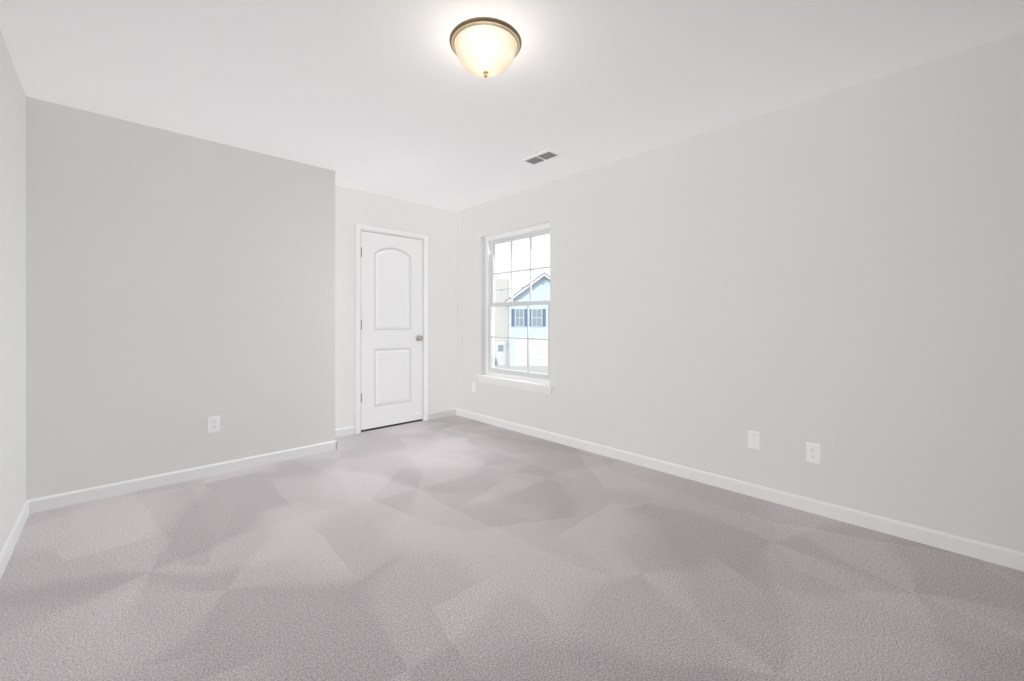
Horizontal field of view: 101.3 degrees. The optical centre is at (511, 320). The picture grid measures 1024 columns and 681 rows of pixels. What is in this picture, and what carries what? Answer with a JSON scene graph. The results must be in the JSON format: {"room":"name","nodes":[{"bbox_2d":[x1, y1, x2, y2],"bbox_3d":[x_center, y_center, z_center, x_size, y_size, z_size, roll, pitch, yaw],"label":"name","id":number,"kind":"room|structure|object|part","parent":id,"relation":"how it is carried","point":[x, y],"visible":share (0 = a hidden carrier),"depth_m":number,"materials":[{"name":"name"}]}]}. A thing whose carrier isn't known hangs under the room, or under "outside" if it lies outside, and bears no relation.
{"room":"empty bedroom","nodes":[
{"label":"empty bedroom","id":0,"kind":"room"},
{"bbox_2d":[0,30,25,552],"bbox_3d":[-1.438,-0.090,0.891,0.120,2.440,5.213,0,0,-43],"label":"wall","id":1,"kind":"structure","parent":0,"point":[12,298],"depth_m":2.12,"materials":[{"name":"paint"}]},
{"bbox_2d":[0,499,31,579],"bbox_3d":[-1.257,1.090,0.796,0.013,0.080,4.585,0,0,-44],"label":"baseboard","id":2,"kind":"structure","parent":1,"relation":"attached to","point":[9,546],"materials":[{"name":"white wood"}]},
{"bbox_2d":[26,96,334,499],"bbox_3d":[-2.325,-0.090,3.205,1.780,2.440,0.394,0,0,-43],"label":"wall","id":3,"kind":"structure","parent":0,"point":[180,289],"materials":[{"name":"paint"}]},
{"bbox_2d":[32,436,339,512],"bbox_3d":[-2.174,1.090,3.077,1.763,0.080,0.013,0,0,-44],"label":"baseboard","id":4,"kind":"structure","parent":3,"relation":"attached to","point":[40,504],"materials":[{"name":"white wood"}]},
{"bbox_2d":[335,185,455,428],"bbox_3d":[-1.329,-0.090,4.506,1.695,2.440,0.120,0,0,-43],"label":"wall","id":5,"kind":"structure","parent":0,"point":[437,225],"depth_m":4.57,"materials":[{"name":"paint"}]},
{"bbox_2d":[335,426,354,436],"bbox_3d":[-1.681,1.090,4.079,0.317,0.080,0.013,0,0,-44],"label":"baseboard","id":6,"kind":"structure","parent":5,"relation":"attached to","point":[345,431],"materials":[{"name":"white wood"}]},
{"bbox_2d":[355,223,427,433],"bbox_3d":[-1.299,0.077,4.521,0.846,2.105,0.140,0,0,-43],"label":"door frame","id":7,"kind":"structure","parent":5,"relation":"attached to","point":[359,227],"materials":[{"name":"white wood"}]},
{"bbox_2d":[361,231,422,429],"bbox_3d":[-1.258,0.102,4.472,0.720,2.013,0.102,0,0,-43],"label":"door","id":8,"kind":"structure","parent":5,"relation":"in","point":[391,330],"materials":[{"name":"white wood"}]},
{"bbox_3d":[-1.531,0.045,4.247,0.015,1.570,0.042,0,0,-43],"label":"door hinges","id":9,"kind":"part","parent":8,"relation":"part of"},
{"bbox_2d":[428,408,455,419],"bbox_3d":[-0.820,1.090,4.897,0.367,0.080,0.013,0,0,-44],"label":"baseboard","id":10,"kind":"structure","parent":5,"relation":"attached to","point":[449,412],"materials":[{"name":"white wood"}]},
{"bbox_2d":[472,382,475,391],"bbox_3d":[-0.436,0.759,4.792,0.006,0.114,0.070,0,0,-43],"label":"outlet","id":11,"kind":"object","parent":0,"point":[473,386],"depth_m":4.79,"materials":[{"name":"white plastic"}]},
{"bbox_2d":[0,415,1023,680],"bbox_3d":[-0.164,1.190,2.101,3.635,0.120,5.213,0,0,-43],"label":"floor","id":12,"kind":"structure","parent":0,"point":[454,547],"depth_m":1.81,"materials":[{"name":"grey carpet"}]},
{"bbox_2d":[0,0,1023,210],"bbox_3d":[-0.164,-1.370,2.101,3.635,0.120,5.213,0,0,-43],"label":"ceiling","id":13,"kind":"structure","parent":0,"point":[394,99],"depth_m":2.20,"materials":[{"name":"paint"}]},
{"bbox_2d":[449,17,521,77],"bbox_3d":[-0.121,-1.214,1.936,0.332,0.192,0.332,0,0,-43],"label":"ceiling light","id":14,"kind":"object","parent":13,"relation":"attached to","point":[486,47],"depth_m":1.85,"materials":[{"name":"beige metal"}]},
{"bbox_2d":[521,149,561,165],"bbox_3d":[0.234,-1.305,3.367,0.148,0.010,0.306,0,0,-43],"label":"ceiling vent","id":15,"kind":"object","parent":13,"relation":"in","point":[543,152],"depth_m":3.33,"materials":[{"name":"white metal"}]},
{"bbox_2d":[526,157,542,163],"bbox_3d":[0.185,-1.302,3.418,0.108,0.008,0.117,0,0,-44],"label":"louvres","id":16,"kind":"object","parent":15,"relation":"attached to","point":[534,160],"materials":[{"name":"grey metal"}]},
{"bbox_2d":[536,152,556,160],"bbox_3d":[0.282,-1.302,3.316,0.108,0.008,0.117,0,0,-44],"label":"louvres","id":17,"kind":"object","parent":15,"relation":"attached to","point":[546,156],"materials":[{"name":"grey metal"}]},
{"bbox_2d":[456,31,1023,552],"bbox_3d":[1.097,-0.090,3.297,0.160,2.440,5.213,0,0,-43],"label":"wall","id":18,"kind":"structure","parent":0,"point":[836,277],"depth_m":2.46,"materials":[{"name":"paint"}]},
{"bbox_2d":[476,223,552,393],"bbox_3d":[0.054,-0.140,4.376,0.214,1.667,1.114,0,0,-43],"label":"window","id":19,"kind":"structure","parent":18,"relation":"in","point":[489,239],"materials":[{"name":"white plastic"}]},
{"bbox_3d":[0.067,0.191,4.388,0.032,0.772,0.934,0,0,-43],"label":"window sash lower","id":20,"kind":"part","parent":19,"relation":"part of","materials":[{"name":"glass"}]},
{"bbox_3d":[0.093,-0.526,4.413,0.032,0.742,0.934,0,0,-43],"label":"window sash upper","id":21,"kind":"part","parent":19,"relation":"part of","materials":[{"name":"glass"}]},
{"bbox_2d":[456,408,1023,570],"bbox_3d":[1.034,1.090,3.237,0.013,0.080,4.973,0,0,-44],"label":"baseboard","id":22,"kind":"structure","parent":18,"relation":"attached to","point":[1006,557],"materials":[{"name":"white wood"}]},
{"bbox_2d":[748,430,759,449],"bbox_3d":[1.552,0.768,2.696,0.006,0.114,0.070,0,0,-43],"label":"outlet","id":23,"kind":"object","parent":18,"relation":"attached to","point":[754,442],"depth_m":2.69,"materials":[{"name":"white plastic"}]},
{"bbox_2d":[806,442,819,463],"bbox_3d":[1.768,0.780,2.468,0.006,0.114,0.070,0,0,-43],"label":"outlet","id":24,"kind":"object","parent":18,"relation":"attached to","point":[815,457],"depth_m":2.46,"materials":[{"name":"white plastic"}]},
{"label":"outside","id":25,"kind":"structure","parent":0,"visible":0},
{"bbox_2d":[495,365,547,373],"bbox_3d":[0.000,4.320,48.000,120.000,0.300,84.000,0,0,0],"label":"ground","id":26,"kind":"structure","parent":25,"point":[539,369],"depth_m":36.49,"materials":[{"name":"white"}]},
{"bbox_2d":[495,272,549,366],"bbox_3d":[-1.275,-0.085,42.310,15.450,8.510,9.380,0,0,0],"label":"house","id":27,"kind":"structure","parent":26,"relation":"on","point":[540,354],"depth_m":38.00,"materials":[{"name":"grey"}]},
{"bbox_2d":[495,234,549,297],"bbox_3d":[0.000,-32.350,68.250,140.000,73.040,0.500,0,0,0],"label":"sky","id":28,"kind":"structure","parent":25,"point":[519,248],"depth_m":68.00,"materials":[{"name":"white"}]}
]}

